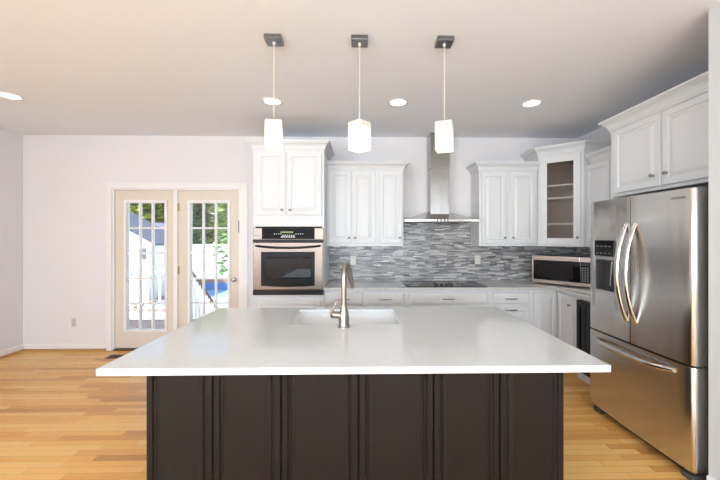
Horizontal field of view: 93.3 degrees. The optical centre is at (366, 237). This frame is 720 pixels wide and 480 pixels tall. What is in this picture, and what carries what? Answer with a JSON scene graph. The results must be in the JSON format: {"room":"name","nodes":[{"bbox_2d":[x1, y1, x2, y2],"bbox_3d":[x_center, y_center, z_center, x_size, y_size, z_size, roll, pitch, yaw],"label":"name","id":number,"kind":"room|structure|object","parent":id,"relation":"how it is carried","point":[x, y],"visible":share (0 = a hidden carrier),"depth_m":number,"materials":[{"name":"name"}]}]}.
{"room":"kitchen","nodes":[
{"label":"kitchen","id":0,"kind":"room"},
{"bbox_2d":[0,128,22,350],"bbox_3d":[-4.357,0.070,0.086,0.140,2.740,8.740,0,0,-1],"label":"wall","id":1,"kind":"structure","parent":0,"point":[11,143],"depth_m":4.16,"materials":[{"name":"white paint"}]},
{"bbox_2d":[0,344,23,358],"bbox_3d":[-4.280,1.381,0.018,0.013,0.060,8.600,0,0,-1],"label":"baseboard","id":2,"kind":"structure","parent":1,"relation":"attached to","point":[19,347],"depth_m":4.16,"materials":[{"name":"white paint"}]},
{"bbox_2d":[23,135,576,344],"bbox_3d":[-0.808,0.070,4.455,7.125,2.740,0.140,0,0,-1],"label":"wall","id":3,"kind":"structure","parent":0,"point":[65,177],"depth_m":4.33,"materials":[{"name":"white paint"}]},
{"bbox_2d":[23,348,105,351],"bbox_3d":[-3.828,1.426,4.314,1.022,0.028,0.026,0,0,-1],"label":"trim","id":4,"kind":"structure","parent":3,"relation":"attached to","point":[104,349],"depth_m":4.30,"materials":[{"name":"brown wood"}]},
{"bbox_2d":[24,343,105,348],"bbox_3d":[-3.828,1.381,4.321,1.022,0.060,0.013,0,0,-1],"label":"baseboard","id":5,"kind":"structure","parent":3,"relation":"attached to","point":[93,345],"depth_m":4.32,"materials":[{"name":"white paint"}]},
{"bbox_2d":[71,318,75,326],"bbox_3d":[-3.734,1.082,4.324,0.052,0.105,0.008,0,0,-1],"label":"wall outlet","id":6,"kind":"object","parent":3,"relation":"attached to","point":[73,320],"visible":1,"depth_m":4.32,"materials":[{"name":"grey plastic"}]},
{"bbox_2d":[113,348,137,350],"bbox_3d":[-2.440,1.431,4.424,1.580,0.019,0.180,0,0,-1],"label":"trim","id":7,"kind":"structure","parent":3,"relation":"attached to","point":[115,349],"depth_m":4.32,"materials":[{"name":"brown"}]},
{"bbox_2d":[115,190,172,347],"bbox_3d":[-2.855,0.407,4.390,0.746,2.021,0.068,0,0,-1],"label":"door","id":8,"kind":"structure","parent":3,"relation":"in","point":[125,336],"depth_m":4.37,"materials":[{"name":"beige paint"}]},
{"bbox_2d":[106,183,247,350],"bbox_3d":[-2.423,0.372,4.410,1.786,2.135,0.148,0,0,-1],"label":"trim","id":9,"kind":"structure","parent":3,"relation":"attached to","point":[242,188],"depth_m":4.35,"materials":[{"name":"white paint"}]},
{"bbox_2d":[178,191,238,327],"bbox_3d":[-2.043,0.407,4.382,0.814,2.021,0.125,0,0,0],"label":"door","id":10,"kind":"structure","parent":3,"relation":"in","point":[186,199],"depth_m":4.38,"materials":[{"name":"beige paint"}]},
{"bbox_2d":[326,161,377,245],"bbox_3d":[-0.181,-0.401,4.208,0.606,1.012,0.377,0,0,-1],"label":"upper cabinet","id":11,"kind":"object","parent":3,"relation":"attached to","point":[351,185],"visible":1,"depth_m":4.07,"materials":[{"name":"white paint"}]},
{"bbox_2d":[377,161,409,245],"bbox_3d":[0.313,-0.401,4.217,0.380,1.012,0.377,0,0,-1],"label":"upper cabinet","id":12,"kind":"object","parent":3,"relation":"attached to","point":[389,173],"visible":0.98,"depth_m":4.08,"materials":[{"name":"white paint"}]},
{"bbox_2d":[403,132,479,222],"bbox_3d":[0.879,-0.741,4.186,0.882,1.117,0.444,0,0,-1],"label":"range hood","id":13,"kind":"object","parent":3,"relation":"attached to","point":[438,164],"visible":0.92,"depth_m":4.21,"materials":[{"name":"silver metal"}]},
{"bbox_2d":[329,217,576,280],"bbox_3d":[1.129,0.149,4.418,3.231,0.818,0.008,0,0,-1],"label":"tile backsplash","id":14,"kind":"structure","parent":3,"relation":"attached to","point":[429,251],"depth_m":4.41,"materials":[{"name":"tile"}]},
{"bbox_2d":[350,256,355,264],"bbox_3d":[-0.178,0.297,4.384,0.072,0.115,0.008,0,0,-1],"label":"wall outlet","id":15,"kind":"object","parent":14,"relation":"attached to","point":[352,258],"visible":1,"depth_m":4.38,"materials":[{"name":"white plastic"}]},
{"bbox_2d":[475,255,479,263],"bbox_3d":[1.438,0.290,4.415,0.072,0.115,0.008,0,0,-1],"label":"wall outlet","id":16,"kind":"object","parent":14,"relation":"attached to","point":[477,257],"visible":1,"depth_m":4.41,"materials":[{"name":"white plastic"}]},
{"bbox_2d":[466,161,539,245],"bbox_3d":[1.676,-0.401,4.244,0.778,1.012,0.377,0,0,-1],"label":"upper cabinet","id":17,"kind":"object","parent":3,"relation":"attached to","point":[503,193],"visible":1,"depth_m":4.11,"materials":[{"name":"white paint"}]},
{"bbox_2d":[520,140,610,246],"bbox_3d":[2.382,-0.485,4.091,0.756,1.180,0.706,0,0,-1],"label":"upper cabinet","id":18,"kind":"object","parent":3,"relation":"attached to","point":[562,168],"visible":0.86,"depth_m":4.03,"materials":[{"name":"white paint"}]},
{"bbox_2d":[547,183,572,190],"bbox_3d":[2.415,-0.615,4.126,0.640,0.020,0.590,0,0,-1],"label":"shelf","id":19,"kind":"object","parent":18,"relation":"attached to","point":[560,187],"depth_m":4.11,"materials":[{"name":"white paint"}]},
{"bbox_2d":[547,196,572,202],"bbox_3d":[2.415,-0.465,4.126,0.640,0.020,0.590,0,0,-1],"label":"shelf","id":20,"kind":"object","parent":18,"relation":"attached to","point":[569,199],"depth_m":4.18,"materials":[{"name":"white paint"}]},
{"bbox_2d":[547,223,572,225],"bbox_3d":[2.415,-0.160,4.126,0.640,0.020,0.590,0,0,-1],"label":"shelf","id":21,"kind":"object","parent":18,"relation":"attached to","point":[548,224],"depth_m":4.04,"materials":[{"name":"white paint"}]},
{"bbox_2d":[0,350,687,479],"bbox_3d":[-0.724,1.500,0.081,7.425,0.120,8.890,0,0,-1],"label":"floor","id":22,"kind":"structure","parent":0,"point":[60,420],"depth_m":2.52,"materials":[{"name":"brown wood"}]},
{"bbox_2d":[105,355,123,357],"bbox_3d":[-2.979,1.437,4.109,0.300,0.006,0.120,0,0,-1],"label":"floor vent","id":23,"kind":"object","parent":22,"relation":"in","point":[110,356],"visible":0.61,"depth_m":4.09,"materials":[{"name":"brown"}]},
{"bbox_2d":[245,139,333,307],"bbox_3d":[-0.876,0.181,4.054,0.920,2.517,0.657,0,0,-1],"label":"tall cabinet","id":24,"kind":"object","parent":22,"relation":"on","point":[290,185],"visible":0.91,"depth_m":3.78,"materials":[{"name":"white paint"}]},
{"bbox_2d":[253,228,323,294],"bbox_3d":[-0.876,0.267,4.010,0.777,0.745,0.648,0,0,-1],"label":"wall oven","id":25,"kind":"object","parent":24,"relation":"in","point":[286,261],"visible":1,"depth_m":3.75,"materials":[{"name":"grey metal"}]},
{"bbox_2d":[324,291,364,306],"bbox_3d":[-0.255,1.016,4.067,0.453,0.849,0.634,0,0,-1],"label":"base cabinet","id":26,"kind":"object","parent":22,"relation":"on","point":[353,298],"visible":0.26,"depth_m":3.79,"materials":[{"name":"white paint"}]},
{"bbox_2d":[147,373,563,479],"bbox_3d":[-0.057,1.015,2.209,2.130,0.850,0.960,0,0,-1],"label":"base cabinet","id":27,"kind":"object","parent":22,"relation":"on","point":[436,426],"visible":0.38,"depth_m":1.73,"materials":[{"name":"brown paint"}]},
{"bbox_2d":[96,307,610,375],"bbox_3d":[-0.054,0.575,2.097,2.222,0.031,1.264,0,0,-1],"label":"countertop","id":28,"kind":"structure","parent":27,"relation":"on","point":[424,340],"depth_m":1.74,"materials":[{"name":"white stone"}]},
{"bbox_2d":[330,262,353,328],"bbox_3d":[-0.132,0.357,2.168,0.109,0.404,0.224,0,0,39],"label":"faucet","id":29,"kind":"object","parent":28,"relation":"on","point":[342,315],"visible":1,"depth_m":2.11,"materials":[{"name":"silver metal"}]},
{"bbox_2d":[292,313,397,323],"bbox_3d":[-0.154,0.699,2.420,0.777,0.217,0.497,0,0,-1],"label":"sink","id":30,"kind":"object","parent":28,"relation":"in","point":[354,318],"visible":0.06,"depth_m":2.65,"materials":[{"name":"white ceramic"}]},
{"bbox_2d":[365,291,406,306],"bbox_3d":[0.206,1.016,4.075,0.468,0.849,0.634,0,0,-1],"label":"base cabinet","id":31,"kind":"object","parent":22,"relation":"on","point":[372,298],"visible":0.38,"depth_m":3.80,"materials":[{"name":"white paint"}]},
{"bbox_2d":[407,290,489,306],"bbox_3d":[0.910,1.016,4.089,0.940,0.849,0.634,0,0,-1],"label":"base cabinet","id":32,"kind":"object","parent":22,"relation":"on","point":[462,298],"visible":0.21,"depth_m":3.81,"materials":[{"name":"white paint"}]},
{"bbox_2d":[490,290,530,323],"bbox_3d":[1.614,1.016,4.103,0.466,0.849,0.634,0,0,-1],"label":"base cabinet","id":33,"kind":"object","parent":22,"relation":"on","point":[517,303],"visible":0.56,"depth_m":3.83,"materials":[{"name":"white paint"}]},
{"bbox_2d":[531,290,576,372],"bbox_3d":[2.301,1.016,3.974,0.904,0.849,0.918,0,0,-1],"label":"base cabinet","id":34,"kind":"object","parent":22,"relation":"on","point":[553,312],"visible":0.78,"depth_m":3.83,"materials":[{"name":"white paint"}]},
{"bbox_2d":[324,280,589,298],"bbox_3d":[1.144,0.575,3.654,3.233,0.032,1.518,0,0,-1],"label":"countertop","id":35,"kind":"structure","parent":34,"relation":"on","point":[580,291],"depth_m":3.80,"materials":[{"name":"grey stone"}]},
{"bbox_2d":[401,281,487,286],"bbox_3d":[0.900,0.546,4.093,0.924,0.025,0.500,0,0,-1],"label":"cooktop","id":36,"kind":"object","parent":35,"relation":"in","point":[406,283],"visible":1,"depth_m":4.00,"materials":[{"name":"black glass"}]},
{"bbox_2d":[532,255,589,287],"bbox_3d":[2.365,0.389,4.053,0.338,0.338,0.639,0,0,-39],"label":"microwave","id":37,"kind":"object","parent":35,"relation":"on","point":[569,270],"visible":0.78,"depth_m":3.94,"materials":[{"name":"grey metal"}]},
{"bbox_2d":[577,296,589,384],"bbox_3d":[2.473,1.016,3.222,0.590,0.849,0.590,0,0,-1],"label":"surround","id":38,"kind":"object","parent":22,"relation":"on","point":[580,375],"visible":0.09,"depth_m":3.41,"materials":[{"name":"white paint"}]},
{"bbox_2d":[576,299,591,377],"bbox_3d":[2.431,0.994,3.260,0.571,0.720,0.449,0,0,-1],"label":"beverage cooler","id":39,"kind":"object","parent":38,"relation":"on","point":[583,327],"visible":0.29,"depth_m":3.38,"materials":[{"name":"black plastic"}]},
{"bbox_2d":[590,185,707,479],"bbox_3d":[2.251,0.567,2.432,0.915,1.746,0.896,0,0,-1],"label":"refrigerator","id":40,"kind":"object","parent":22,"relation":"on","point":[649,252],"visible":0.98,"depth_m":2.21,"materials":[{"name":"grey metal"}]},
{"bbox_2d":[0,0,719,137],"bbox_3d":[-0.724,-1.375,0.081,7.425,0.150,8.890,0,0,-1],"label":"ceiling","id":41,"kind":"structure","parent":0,"point":[79,67],"depth_m":2.57,"materials":[{"name":"white paint"}]},
{"bbox_2d":[0,91,24,99],"bbox_3d":[-3.276,-1.297,3.118,0.196,0.006,0.196,0,0,-1],"label":"recessed light","id":42,"kind":"object","parent":41,"relation":"in","point":[7,95],"visible":1,"depth_m":3.12,"materials":[{"name":"white paint"}]},
{"bbox_2d":[261,97,282,105],"bbox_3d":[-0.904,-1.297,3.243,0.196,0.006,0.196,0,0,-1],"label":"recessed light","id":43,"kind":"object","parent":41,"relation":"in","point":[267,100],"visible":0.91,"depth_m":3.24,"materials":[{"name":"white paint"}]},
{"bbox_2d":[264,34,283,151],"bbox_3d":[-0.606,-0.934,2.214,0.119,0.732,0.119,0,0,-1],"label":"pendant light","id":44,"kind":"object","parent":41,"relation":"hanging from","point":[273,127],"visible":1,"depth_m":2.17,"materials":[{"name":"white glass"}]},
{"bbox_2d":[348,35,370,152],"bbox_3d":[-0.049,-0.934,2.225,0.137,0.732,0.134,0,0,23],"label":"pendant light","id":45,"kind":"object","parent":41,"relation":"hanging from","point":[359,130],"visible":1,"depth_m":2.19,"materials":[{"name":"white glass"}]},
{"bbox_2d":[388,98,407,106],"bbox_3d":[0.298,-1.297,3.266,0.196,0.006,0.196,0,0,-1],"label":"recessed light","id":46,"kind":"object","parent":41,"relation":"in","point":[396,102],"visible":1,"depth_m":3.26,"materials":[{"name":"white paint"}]},
{"bbox_2d":[435,36,453,152],"bbox_3d":[0.508,-0.934,2.235,0.126,0.732,0.120,0,0,11],"label":"pendant light","id":47,"kind":"object","parent":41,"relation":"hanging from","point":[443,129],"visible":1,"depth_m":2.19,"materials":[{"name":"white glass"}]},
{"bbox_2d":[520,99,542,106],"bbox_3d":[1.592,-1.297,3.291,0.196,0.006,0.196,0,0,-1],"label":"recessed light","id":48,"kind":"object","parent":41,"relation":"in","point":[534,102],"visible":1,"depth_m":3.29,"materials":[{"name":"white paint"}]},
{"bbox_2d":[577,127,610,140],"bbox_3d":[2.849,0.070,3.215,0.140,2.740,2.760,0,0,-1],"label":"wall","id":49,"kind":"structure","parent":0,"point":[602,133],"depth_m":4.06,"materials":[{"name":"white paint"}]},
{"bbox_2d":[577,247,589,255],"bbox_3d":[2.765,0.333,3.687,0.008,0.451,1.516,0,0,-1],"label":"tile backsplash","id":50,"kind":"structure","parent":49,"relation":"attached to","point":[581,251],"depth_m":4.32,"materials":[{"name":"tile"}]},
{"bbox_2d":[585,145,622,246],"bbox_3d":[2.584,-0.401,3.435,0.376,1.012,0.745,0,0,-1],"label":"upper cabinet","id":51,"kind":"object","parent":49,"relation":"attached to","point":[599,168],"visible":0.09,"depth_m":3.59,"materials":[{"name":"white paint"}]},
{"bbox_2d":[598,71,707,196],"bbox_3d":[2.462,-0.704,2.549,0.656,0.687,1.153,0,0,-1],"label":"upper cabinet","id":52,"kind":"object","parent":49,"relation":"attached to","point":[659,143],"visible":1,"depth_m":2.51,"materials":[{"name":"white paint"}]},
{"bbox_2d":[708,2,719,479],"bbox_3d":[2.433,0.070,-1.103,0.857,2.740,6.100,0,0,-1],"label":"wall","id":53,"kind":"structure","parent":0,"point":[713,12],"depth_m":1.91,"materials":[{"name":"grey paint"}]},
{"label":"outside","id":54,"kind":"structure","parent":0,"visible":0},
{"bbox_2d":[130,319,195,327],"bbox_3d":[-3.452,1.481,5.298,9.700,0.038,1.567,0,0,-1],"label":"deck","id":55,"kind":"object","parent":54,"point":[134,323],"visible":0.06,"depth_m":5.78,"materials":[{"name":"grey wood"}]},
{"bbox_2d":[130,270,163,315],"bbox_3d":[-5.426,0.975,5.977,4.470,0.970,0.090,0,0,-1],"label":"deck railing","id":56,"kind":"object","parent":55,"relation":"on","point":[132,272],"visible":0.06,"depth_m":5.99,"materials":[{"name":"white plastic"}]},
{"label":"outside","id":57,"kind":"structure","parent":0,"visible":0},
{"bbox_2d":[130,316,163,318],"bbox_3d":[-5.619,2.790,32.178,70.000,0.200,55.440,0,0,-1],"label":"ground","id":58,"kind":"structure","parent":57,"point":[131,317],"depth_m":11.43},
{"bbox_2d":[130,212,163,301],"bbox_3d":[-11.596,0.710,15.310,5.540,3.960,2.940,0,0,-1],"label":"garden shed","id":59,"kind":"object","parent":58,"relation":"on","point":[134,219],"visible":0.14,"depth_m":14.17,"materials":[{"name":"white plastic"}]},
{"bbox_2d":[130,203,163,222],"bbox_3d":[-20.931,-2.759,33.086,6.053,10.903,6.012,0,0,-1],"label":"leafy tree","id":60,"kind":"object","parent":58,"relation":"on","point":[134,207],"visible":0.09,"depth_m":31.39,"materials":[{"name":"green plant"}]},
{"bbox_2d":[155,223,163,226],"bbox_3d":[-19.153,0.830,23.437,11.200,3.720,5.200,0,0,-1],"label":"house","id":61,"kind":"structure","parent":58,"relation":"on","point":[156,224],"depth_m":23.44,"materials":[{"name":"white plastic"}]},
{"bbox_2d":[134,279,226,311],"bbox_3d":[-6.787,2.415,14.898,4.400,0.550,5.450,0,0,-1],"label":"swimming pool","id":62,"kind":"object","parent":58,"relation":"on","point":[209,283],"visible":0.02,"depth_m":15.97,"materials":[{"name":"blue liquid"}]},
{"bbox_2d":[163,203,209,243],"bbox_3d":[-15.580,-2.141,29.727,3.724,10.036,3.844,0,0,-1],"label":"leafy tree","id":63,"kind":"object","parent":58,"relation":"on","point":[197,207],"visible":0.19,"depth_m":29.27,"materials":[{"name":"green plant"}]},
{"bbox_2d":[193,272,214,318],"bbox_3d":[-3.171,1.629,6.792,0.100,2.123,1.456,0,0,-1],"label":"stair railing","id":64,"kind":"object","parent":58,"relation":"on","point":[197,285],"visible":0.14,"depth_m":6.39,"materials":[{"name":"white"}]},
{"bbox_2d":[193,242,226,276],"bbox_3d":[-11.382,1.490,19.795,30.140,2.400,0.160,0,0,-1],"label":"fence","id":65,"kind":"object","parent":58,"relation":"on","point":[197,258],"visible":0.04,"depth_m":19.82,"materials":[{"name":"white plastic"}]},
{"bbox_2d":[205,203,220,243],"bbox_3d":[-19.943,-4.056,42.631,9.846,15.108,9.812,0,0,-1],"label":"leafy tree","id":66,"kind":"object","parent":58,"relation":"on","point":[211,233],"visible":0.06,"depth_m":40.33,"materials":[{"name":"green plant"}]},
{"bbox_2d":[211,229,226,274],"bbox_3d":[-4.113,1.145,10.500,1.316,3.094,1.401,0,0,-1],"label":"young tree","id":67,"kind":"object","parent":58,"relation":"on","point":[221,262],"visible":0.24,"depth_m":10.33,"materials":[{"name":"green plant"}]},
{"bbox_2d":[213,203,226,243],"bbox_3d":[-11.180,-2.487,29.802,4.388,10.360,4.227,0,0,-1],"label":"leafy tree","id":68,"kind":"object","parent":58,"relation":"on","point":[222,207],"visible":0.07,"depth_m":28.54,"materials":[{"name":"green plant"}]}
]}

